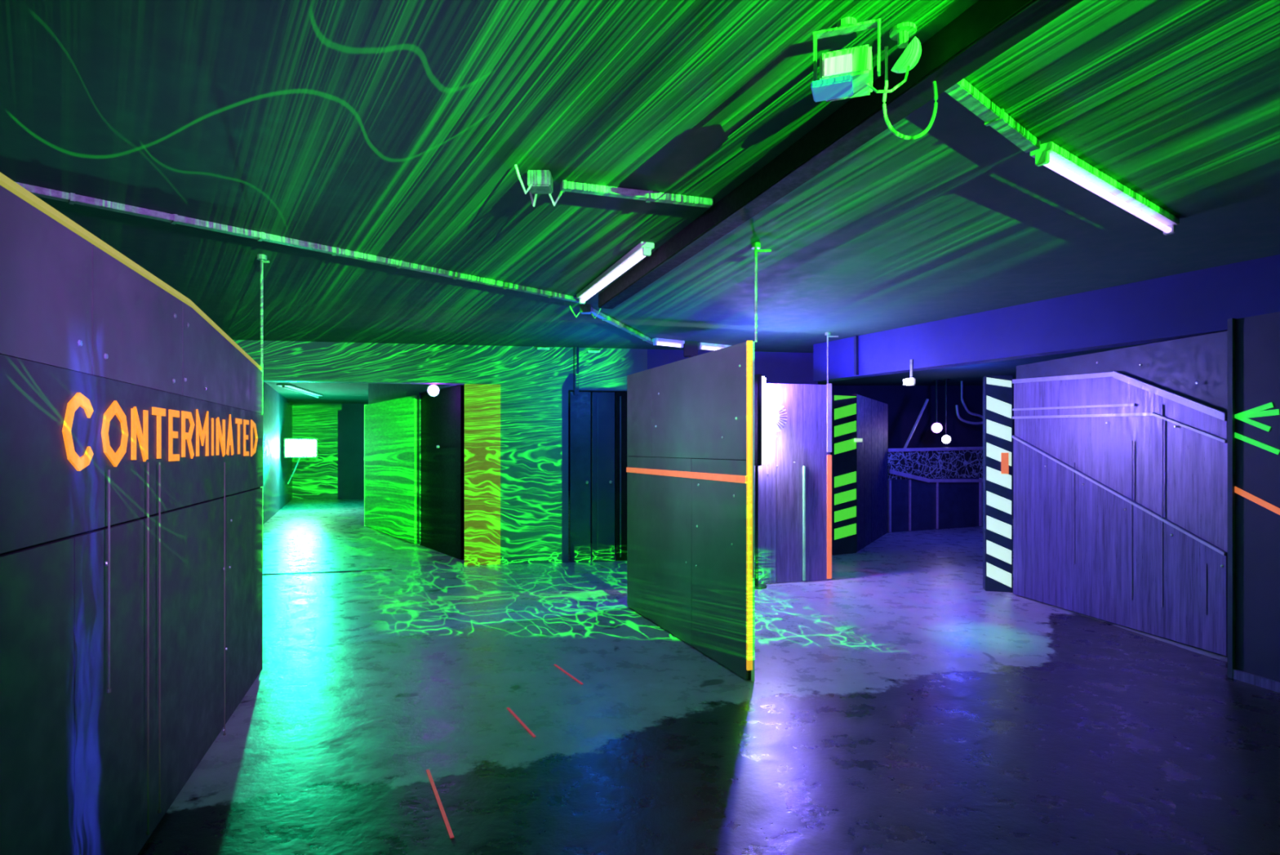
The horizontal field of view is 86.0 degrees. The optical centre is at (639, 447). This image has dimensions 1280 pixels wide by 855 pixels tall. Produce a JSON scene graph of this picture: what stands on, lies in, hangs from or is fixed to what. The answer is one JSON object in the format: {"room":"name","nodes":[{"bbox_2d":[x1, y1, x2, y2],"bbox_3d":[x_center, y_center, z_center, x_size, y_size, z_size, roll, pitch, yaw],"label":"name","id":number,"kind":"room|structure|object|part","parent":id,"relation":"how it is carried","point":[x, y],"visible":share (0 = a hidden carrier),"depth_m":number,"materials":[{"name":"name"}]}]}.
{"room":"laser tag arena","nodes":[
{"label":"laser tag arena","id":0,"kind":"room"},
{"bbox_2d":[262,382,292,524],"bbox_3d":[-8.331,0.090,15.425,0.200,2.820,10.624,0,0,-23],"label":"wall","id":1,"kind":"structure","parent":0,"point":[277,409],"depth_m":15.53,"materials":[{"name":"paint"}]},
{"bbox_2d":[282,438,318,484],"bbox_3d":[-8.498,0.336,17.199,0.798,1.151,0.652,0,0,-26],"label":"lamp","id":2,"kind":"object","parent":1,"relation":"attached to","point":[299,448],"visible":1,"depth_m":16.91,"materials":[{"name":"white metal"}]},
{"bbox_3d":[-8.658,0.536,17.183,0.611,0.750,0.042,0,0,34],"label":"mounting arm","id":3,"kind":"part","parent":2,"relation":"part of"},
{"bbox_2d":[292,403,368,498],"bbox_3d":[-10.000,0.090,20.400,14.000,2.820,0.200,0,0,0],"label":"wall","id":4,"kind":"structure","parent":0,"point":[337,472],"depth_m":20.30,"materials":[{"name":"green paint"}]},
{"bbox_2d":[368,383,464,544],"bbox_3d":[-3.687,0.090,11.122,0.120,2.820,5.157,0,0,-35],"label":"wall","id":5,"kind":"structure","parent":0,"point":[377,393],"depth_m":11.17,"materials":[{"name":"paint"}]},
{"bbox_2d":[364,395,416,543],"bbox_3d":[-4.376,0.330,11.925,0.060,2.320,3.140,0,0,-35],"label":"panel","id":6,"kind":"object","parent":5,"relation":"attached to","point":[389,425],"visible":1,"depth_m":11.70,"materials":[{"name":"green paint"}]},
{"bbox_2d":[418,385,464,559],"bbox_3d":[-2.906,0.330,9.932,0.085,2.340,1.752,0,0,-35],"label":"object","id":7,"kind":"structure","parent":5,"relation":"in","point":[442,415],"depth_m":9.81,"materials":[{"name":"paint"}]},
{"bbox_2d":[578,391,626,542],"bbox_3d":[0.300,0.090,10.900,2.600,2.820,0.100,0,0,0],"label":"wall","id":8,"kind":"structure","parent":0,"point":[579,391],"depth_m":10.85,"materials":[{"name":"black paint"}]},
{"bbox_2d":[0,0,1279,409],"bbox_3d":[0.000,-1.420,8.000,32.000,0.200,32.000,0,0,0],"label":"ceiling","id":9,"kind":"structure","parent":0,"point":[398,130],"depth_m":3.12,"materials":[{"name":"paint"}]},
{"bbox_2d":[257,253,269,374],"bbox_3d":[-2.580,-0.910,4.700,0.080,0.820,0.060,0,0,0],"label":"support rod","id":10,"kind":"object","parent":9,"relation":"hanging from","point":[263,258],"visible":0.92,"depth_m":4.69,"materials":[{"name":"metal"}]},
{"bbox_2d":[15,182,578,302],"bbox_3d":[-2.055,-1.299,4.497,0.068,0.041,4.402,0,0,45],"label":"ceiling pipe","id":11,"kind":"object","parent":9,"relation":"attached to","point":[70,197],"visible":0.83,"depth_m":4.21,"materials":[{"name":"white metal"}]},
{"bbox_2d":[276,383,323,397],"bbox_3d":[-7.641,-1.279,15.518,0.240,0.082,2.924,0,0,-12],"label":"tube light","id":12,"kind":"object","parent":9,"relation":"attached to","point":[289,386],"visible":1,"depth_m":15.16,"materials":[{"name":"white plastic"}]},
{"bbox_2d":[426,384,439,396],"bbox_3d":[-2.814,-1.012,9.367,0.170,0.636,0.292,0,0,-14],"label":"spotlight","id":13,"kind":"object","parent":9,"relation":"hanging from","point":[433,390],"visible":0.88,"depth_m":9.23,"materials":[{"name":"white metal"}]},
{"bbox_2d":[514,164,562,206],"bbox_3d":[-0.481,-1.257,3.308,0.181,0.126,0.294,0,0,4],"label":"junction box","id":14,"kind":"object","parent":9,"relation":"attached to","point":[539,181],"visible":0.94,"depth_m":3.25,"materials":[{"name":"plastic"}]},
{"bbox_2d":[568,304,600,318],"bbox_3d":[-0.507,-1.262,6.369,0.291,0.115,0.122,0,0,0],"label":"junction box","id":15,"kind":"object","parent":9,"relation":"attached to","point":[584,308],"visible":0.95,"depth_m":6.31,"materials":[{"name":"plastic"}]},
{"bbox_2d":[576,241,653,304],"bbox_3d":[-0.226,-1.279,5.153,0.090,0.082,1.608,0,0,-20],"label":"tube light","id":16,"kind":"object","parent":9,"relation":"attached to","point":[643,249],"visible":1,"depth_m":4.92,"materials":[{"name":"white plastic"}]},
{"bbox_2d":[591,306,653,343],"bbox_3d":[-0.158,-1.299,7.455,0.069,0.041,2.142,0,0,18],"label":"cable tray","id":17,"kind":"object","parent":9,"relation":"attached to","point":[605,317],"visible":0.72,"depth_m":7.27,"materials":[{"name":"metal"}]},
{"bbox_2d":[560,179,713,208],"bbox_3d":[-0.005,-1.299,3.528,0.808,0.041,0.058,0,0,-18],"label":"cable tray","id":18,"kind":"object","parent":9,"relation":"attached to","point":[649,196],"visible":1,"depth_m":3.50,"materials":[{"name":"metal"}]},
{"bbox_2d":[651,337,684,347],"bbox_3d":[0.346,-1.279,8.364,0.432,0.082,0.090,0,0,-33],"label":"tube light","id":19,"kind":"object","parent":9,"relation":"attached to","point":[655,340],"visible":1,"depth_m":8.34,"materials":[{"name":"white plastic"}]},
{"bbox_2d":[683,341,697,357],"bbox_3d":[0.630,-1.220,8.539,0.170,0.200,0.150,0,0,0],"label":"box","id":20,"kind":"object","parent":9,"relation":"attached to","point":[690,348],"visible":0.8,"depth_m":8.47,"materials":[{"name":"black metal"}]},
{"bbox_2d":[697,342,731,350],"bbox_3d":[1.049,-1.279,8.801,0.742,0.082,0.090,0,0,-32],"label":"tube light","id":21,"kind":"object","parent":9,"relation":"attached to","point":[705,345],"visible":0.4,"depth_m":8.68,"materials":[{"name":"white plastic"}]},
{"bbox_2d":[751,242,771,342],"bbox_3d":[0.784,-1.002,4.434,0.130,0.635,0.060,0,0,0],"label":"rod","id":22,"kind":"object","parent":9,"relation":"hanging from","point":[756,246],"visible":1,"depth_m":4.43,"materials":[{"name":"white metal"}]},
{"bbox_2d":[598,0,1083,309],"bbox_3d":[0.790,-1.260,2.801,0.130,0.120,6.598,0,0,-19],"label":"ceiling beam","id":23,"kind":"structure","parent":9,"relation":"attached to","point":[988,28],"depth_m":2.57,"materials":[{"name":"black metal"}]},
{"bbox_2d":[810,17,910,102],"bbox_3d":[0.680,-1.196,2.114,0.284,0.248,0.157,0,0,20],"label":"floodlight","id":24,"kind":"object","parent":9,"relation":"hanging from","point":[845,73],"visible":1,"depth_m":2.08,"materials":[{"name":"white metal"}]},
{"bbox_2d":[889,22,921,73],"bbox_3d":[0.838,-1.255,2.167,0.095,0.130,0.110,0,0,0],"label":"dome lamp","id":25,"kind":"object","parent":9,"relation":"attached to","point":[901,33],"visible":0.98,"depth_m":2.14,"materials":[{"name":"plastic"}]},
{"bbox_2d":[903,359,915,385],"bbox_3d":[2.904,-0.813,7.378,0.071,0.280,0.120,0,0,-28],"label":"lamp","id":26,"kind":"object","parent":9,"relation":"hanging from","point":[908,381],"visible":1,"depth_m":7.37,"materials":[{"name":"white plastic"}]},
{"bbox_2d":[882,45,937,139],"bbox_3d":[0.885,-1.163,2.250,0.181,0.305,0.012,0,0,0],"label":"cable loop","id":27,"kind":"object","parent":9,"relation":"hanging from","point":[892,130],"visible":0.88,"depth_m":2.25,"materials":[{"name":"plastic"}]},
{"bbox_2d":[930,379,942,433],"bbox_3d":[5.773,-0.802,13.342,0.220,1.045,0.375,0,0,24],"label":"pendant lamp","id":28,"kind":"object","parent":9,"relation":"hanging from","point":[936,427],"visible":1,"depth_m":13.22,"materials":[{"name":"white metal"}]},
{"bbox_2d":[941,378,951,444],"bbox_3d":[5.854,-0.698,13.115,0.180,1.247,0.306,0,0,24],"label":"pendant lamp","id":29,"kind":"object","parent":9,"relation":"hanging from","point":[946,438],"visible":1,"depth_m":13.11,"materials":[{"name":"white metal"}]},
{"bbox_2d":[955,380,982,424],"bbox_3d":[6.516,-0.891,13.500,0.620,0.858,0.050,0,0,0],"label":"pipe","id":30,"kind":"object","parent":9,"relation":"hanging from","point":[962,398],"visible":0.81,"depth_m":13.48,"materials":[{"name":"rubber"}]},
{"bbox_2d":[945,78,1039,152],"bbox_3d":[1.373,-1.299,2.679,0.870,0.041,0.068,0,0,-41],"label":"cable tray","id":31,"kind":"object","parent":9,"relation":"attached to","point":[962,91],"visible":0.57,"depth_m":2.66,"materials":[{"name":"metal"}]},
{"bbox_2d":[1029,141,1179,235],"bbox_3d":[2.409,-1.279,3.484,1.672,0.082,0.090,0,0,-37],"label":"tube light","id":32,"kind":"object","parent":9,"relation":"attached to","point":[1050,155],"visible":0.98,"depth_m":3.33,"materials":[{"name":"white plastic"}]},
{"bbox_2d":[466,345,817,564],"bbox_3d":[0.104,0.090,9.263,4.755,2.820,0.200,0,0,-9],"label":"wall","id":33,"kind":"structure","parent":0,"point":[533,382],"depth_m":8.94,"materials":[{"name":"green paint"}]},
{"bbox_2d":[232,339,466,384],"bbox_3d":[-6.198,-1.075,8.286,8.000,0.490,0.200,0,0,-9],"label":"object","id":34,"kind":"structure","parent":33,"relation":"attached to","point":[311,362],"depth_m":8.61,"materials":[{"name":"green paint"}]},
{"bbox_2d":[464,383,500,564],"bbox_3d":[-2.024,0.340,8.820,0.454,2.320,0.020,0,0,-9],"label":"pillar","id":35,"kind":"object","parent":33,"relation":"attached to","point":[482,401],"visible":1,"depth_m":8.81,"materials":[{"name":"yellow paint"}]},
{"bbox_2d":[537,346,549,350],"bbox_3d":[-1.258,-1.291,8.920,0.160,0.030,0.050,0,0,-9],"label":"clip","id":36,"kind":"object","parent":33,"relation":"attached to","point":[538,348],"visible":1,"depth_m":8.90,"materials":[{"name":"white plastic"}]},
{"bbox_2d":[573,346,578,394],"bbox_3d":[-0.831,-1.010,8.987,0.060,0.620,0.050,0,0,-9],"label":"post","id":37,"kind":"object","parent":33,"relation":"attached to","point":[575,348],"visible":1,"depth_m":8.96,"materials":[{"name":"black metal"}]},
{"bbox_2d":[569,391,590,561],"bbox_3d":[-0.785,0.380,9.046,0.268,2.240,0.083,0,0,-9],"label":"hall door","id":38,"kind":"structure","parent":33,"relation":"in","point":[580,404],"depth_m":9.04,"materials":[{"name":"metal"}]},
{"bbox_2d":[587,350,599,352],"bbox_3d":[-0.605,-1.267,9.022,0.160,0.030,0.050,0,0,-9],"label":"clip","id":39,"kind":"object","parent":33,"relation":"attached to","point":[588,351],"visible":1,"depth_m":9.00,"materials":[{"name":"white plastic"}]},
{"bbox_2d":[591,391,614,561],"bbox_3d":[-0.484,0.380,9.092,0.298,2.240,0.082,0,0,-9],"label":"hall door","id":40,"kind":"structure","parent":33,"relation":"in","point":[602,402],"depth_m":9.09,"materials":[{"name":"metal"}]},
{"bbox_2d":[568,346,647,391],"bbox_3d":[-0.436,-1.040,9.179,1.050,0.560,0.200,0,0,-9],"label":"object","id":41,"kind":"structure","parent":33,"relation":"attached to","point":[607,370],"depth_m":9.08,"materials":[{"name":"green paint"}]},
{"bbox_2d":[616,391,628,560],"bbox_3d":[-0.118,0.380,9.149,0.398,2.240,0.083,0,0,-9],"label":"hall door","id":42,"kind":"structure","parent":33,"relation":"in","point":[621,397],"depth_m":9.13,"materials":[{"name":"black paint"}]},
{"bbox_2d":[137,490,1279,854],"bbox_3d":[0.000,1.600,8.000,32.000,0.200,32.000,0,0,0],"label":"floor","id":43,"kind":"structure","parent":0,"point":[895,703],"depth_m":3.72,"materials":[{"name":"concrete"}]},
{"bbox_2d":[0,172,262,854],"bbox_3d":[-1.744,0.415,2.129,0.093,2.190,5.215,0,0,-18],"label":"wall","id":44,"kind":"structure","parent":43,"relation":"on","point":[105,365],"depth_m":2.28,"materials":[{"name":"black paint"}]},
{"bbox_2d":[106,469,111,693],"bbox_3d":[-1.716,0.429,2.217,0.011,0.720,0.011,0,0,22],"label":"hanging cord","id":45,"kind":"object","parent":44,"relation":"hanging from","point":[108,689],"visible":1,"depth_m":2.21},
{"bbox_3d":[-1.752,0.430,2.119,0.068,2.140,5.200,0,0,-18],"label":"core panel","id":46,"kind":"part","parent":44,"relation":"part of","materials":[{"name":"black paint"}]},
{"bbox_3d":[-1.729,-0.599,2.132,0.032,0.163,5.211,0,0,-18],"label":"rail","id":47,"kind":"part","parent":44,"relation":"part of","materials":[{"name":"yellow paint"}]},
{"bbox_2d":[146,462,150,835],"bbox_3d":[-1.825,0.742,2.546,0.012,1.380,0.012,0,0,0],"label":"hanging cord","id":48,"kind":"object","parent":44,"relation":"hanging from","point":[148,832],"visible":1,"depth_m":2.54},
{"bbox_2d":[157,462,161,813],"bbox_3d":[-1.864,0.734,2.662,0.012,1.358,0.012,0,0,0],"label":"hanging cord","id":49,"kind":"object","parent":44,"relation":"hanging from","point":[159,810],"visible":1,"depth_m":2.66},
{"bbox_2d":[223,462,226,735],"bbox_3d":[-2.172,0.789,3.589,0.012,1.430,0.012,0,0,0],"label":"cord","id":50,"kind":"object","parent":44,"relation":"hanging from","point":[224,733],"visible":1,"depth_m":3.59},
{"bbox_2d":[262,568,391,574],"bbox_3d":[-3.859,1.496,8.292,1.631,0.008,0.050,0,0,-12],"label":"trim","id":51,"kind":"structure","parent":43,"relation":"on","point":[391,568],"depth_m":8.29,"materials":[{"name":"black metal"}]},
{"bbox_2d":[426,768,453,837],"bbox_3d":[-0.856,1.497,2.917,0.015,0.003,0.617,0,0,-26],"label":"tape","id":52,"kind":"object","parent":43,"relation":"on","point":[437,797],"visible":1,"depth_m":2.88,"materials":[{"name":"red plastic"}]},
{"bbox_2d":[506,706,535,737],"bbox_3d":[-0.655,1.497,3.760,0.014,0.003,0.450,0,0,-28],"label":"tape","id":53,"kind":"object","parent":43,"relation":"on","point":[512,712],"visible":1,"depth_m":3.74,"materials":[{"name":"red plastic"}]},
{"bbox_2d":[554,663,582,684],"bbox_3d":[-0.478,1.497,4.554,0.015,0.003,0.451,0,0,-30],"label":"tape","id":54,"kind":"object","parent":43,"relation":"on","point":[555,664],"visible":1,"depth_m":4.54,"materials":[{"name":"red plastic"}]},
{"bbox_2d":[626,340,754,680],"bbox_3d":[0.305,0.405,5.446,0.060,2.190,2.233,0,0,-21],"label":"divider","id":55,"kind":"object","parent":43,"relation":"on","point":[690,468],"visible":1,"depth_m":5.06,"materials":[{"name":"black paint"}]},
{"bbox_3d":[0.305,0.407,5.454,0.030,2.175,2.207,0,0,-21],"label":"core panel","id":56,"kind":"part","parent":55,"relation":"part of","materials":[{"name":"black paint"}]},
{"bbox_3d":[0.727,0.407,4.425,0.014,2.185,0.020,0,0,-21],"label":"edge trim","id":57,"kind":"part","parent":55,"relation":"part of","materials":[{"name":"yellow paint"}]},
{"bbox_2d":[754,373,786,589],"bbox_3d":[1.374,0.355,7.436,0.460,2.290,0.220,0,0,-15],"label":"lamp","id":58,"kind":"object","parent":43,"relation":"on","point":[776,424],"visible":0.91,"depth_m":7.37,"materials":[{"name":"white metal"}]},
{"bbox_3d":[1.478,-0.230,7.506,0.063,0.091,0.140,0,0,-15],"label":"louvre blade","id":59,"kind":"part","parent":58,"relation":"part of","materials":[{"name":"white plastic"}]},
{"bbox_3d":[1.498,-0.246,7.511,0.078,0.080,0.140,0,0,-15],"label":"louvre blade","id":60,"kind":"part","parent":58,"relation":"part of","materials":[{"name":"white plastic"}]},
{"bbox_3d":[1.510,-0.420,7.515,0.086,0.071,0.140,0,0,-15],"label":"louvre blade","id":61,"kind":"part","parent":58,"relation":"part of","materials":[{"name":"white plastic"}]},
{"bbox_3d":[1.515,-0.267,7.516,0.090,0.066,0.140,0,0,-15],"label":"louvre blade","id":62,"kind":"part","parent":58,"relation":"part of","materials":[{"name":"white plastic"}]},
{"bbox_3d":[1.524,-0.397,7.519,0.095,0.055,0.140,0,0,-15],"label":"louvre blade","id":63,"kind":"part","parent":58,"relation":"part of","materials":[{"name":"white plastic"}]},
{"bbox_3d":[1.528,-0.291,7.520,0.097,0.049,0.140,0,0,-15],"label":"louvre blade","id":64,"kind":"part","parent":58,"relation":"part of","materials":[{"name":"white plastic"}]},
{"bbox_3d":[1.533,-0.371,7.521,0.100,0.036,0.140,0,0,-15],"label":"louvre blade","id":65,"kind":"part","parent":58,"relation":"part of","materials":[{"name":"white plastic"}]},
{"bbox_3d":[1.535,-0.317,7.522,0.101,0.029,0.140,0,0,-15],"label":"louvre blade","id":66,"kind":"part","parent":58,"relation":"part of","materials":[{"name":"white plastic"}]},
{"bbox_2d":[754,382,831,583],"bbox_3d":[1.469,0.381,7.621,1.442,2.227,0.119,0,0,-15],"label":"wall","id":67,"kind":"structure","parent":43,"relation":"on","point":[795,477],"depth_m":7.66,"materials":[{"name":"purple paint"}]},
{"bbox_3d":[2.146,-0.344,7.778,0.055,0.778,0.012,0,0,-15],"label":"edge trim","id":68,"kind":"part","parent":67,"relation":"part of","materials":[{"name":"paint"}]},
{"bbox_2d":[825,332,838,382],"bbox_3d":[2.189,-1.021,7.837,0.150,0.599,0.060,0,0,0],"label":"rod","id":69,"kind":"object","parent":67,"relation":"on","point":[828,334],"visible":0.99,"depth_m":7.83,"materials":[{"name":"metal"}]},
{"bbox_2d":[830,394,862,555],"bbox_3d":[2.908,0.375,9.822,0.518,2.250,0.230,0,0,-27],"label":"striped post","id":70,"kind":"object","parent":43,"relation":"on","point":[844,439],"visible":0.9,"depth_m":9.71,"materials":[{"name":"green paint"}]},
{"bbox_2d":[852,394,888,551],"bbox_3d":[3.738,0.360,11.057,0.061,2.280,2.605,0,0,29],"label":"wall","id":71,"kind":"structure","parent":43,"relation":"on","point":[872,415],"depth_m":10.92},
{"bbox_2d":[887,446,982,532],"bbox_3d":[5.520,0.735,12.695,2.515,1.530,0.086,0,0,-24],"label":"barrier","id":72,"kind":"object","parent":43,"relation":"on","point":[930,488],"visible":0.82,"depth_m":12.64,"materials":[{"name":"metal"}]},
{"bbox_2d":[982,374,1012,592],"bbox_3d":[3.771,0.370,7.237,0.258,2.260,0.170,0,0,18],"label":"striped post","id":73,"kind":"object","parent":43,"relation":"on","point":[997,389],"visible":1,"depth_m":7.17,"materials":[{"name":"paint"}]},
{"bbox_2d":[1012,330,1227,657],"bbox_3d":[4.053,0.330,5.966,0.139,2.340,2.151,0,0,-10],"label":"wall","id":74,"kind":"structure","parent":43,"relation":"on","point":[1120,455],"depth_m":5.68,"materials":[{"name":"purple wood"}]},
{"bbox_2d":[813,254,1279,382],"bbox_3d":[4.213,-1.085,5.172,0.200,0.470,8.199,0,0,-28],"label":"beam","id":75,"kind":"structure","parent":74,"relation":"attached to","point":[1200,302],"depth_m":5.88,"materials":[{"name":"blue paint"}]},
{"bbox_2d":[853,335,858,374],"bbox_3d":[2.544,-1.090,8.075,0.035,0.460,0.035,0,0,-28],"label":"conduit","id":76,"kind":"object","parent":75,"relation":"attached to","point":[855,337],"visible":1,"depth_m":8.06,"materials":[{"name":"metal"}]},
{"bbox_2d":[1227,311,1279,692],"bbox_3d":[4.073,0.330,3.836,0.130,2.350,1.390,0,0,-13],"label":"partition wall","id":77,"kind":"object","parent":43,"relation":"on","point":[1253,341],"visible":1,"depth_m":4.36,"materials":[{"name":"black paint"}]},
{"bbox_3d":[3.917,0.330,4.497,0.130,2.350,0.030,0,0,-13],"label":"corner post","id":78,"kind":"part","parent":77,"relation":"part of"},
{"bbox_3d":[4.023,1.470,3.822,0.020,0.060,1.387,0,0,-13],"label":"skirting","id":79,"kind":"part","parent":77,"relation":"part of","materials":[{"name":"purple wood"}]},
{"bbox_2d":[831,385,1014,519],"bbox_3d":[6.500,0.090,14.600,9.000,2.820,0.200,0,0,0],"label":"wall","id":80,"kind":"structure","parent":0,"point":[905,403],"depth_m":14.50,"materials":[{"name":"paint"}]},
{"bbox_2d":[903,398,928,448],"bbox_3d":[4.842,0.291,12.900,1.180,2.438,0.048,0,0,0],"label":"leaning pole","id":81,"kind":"object","parent":80,"relation":"attached to","point":[926,399],"visible":0.34,"depth_m":12.88,"materials":[{"name":"metal"}]}
]}

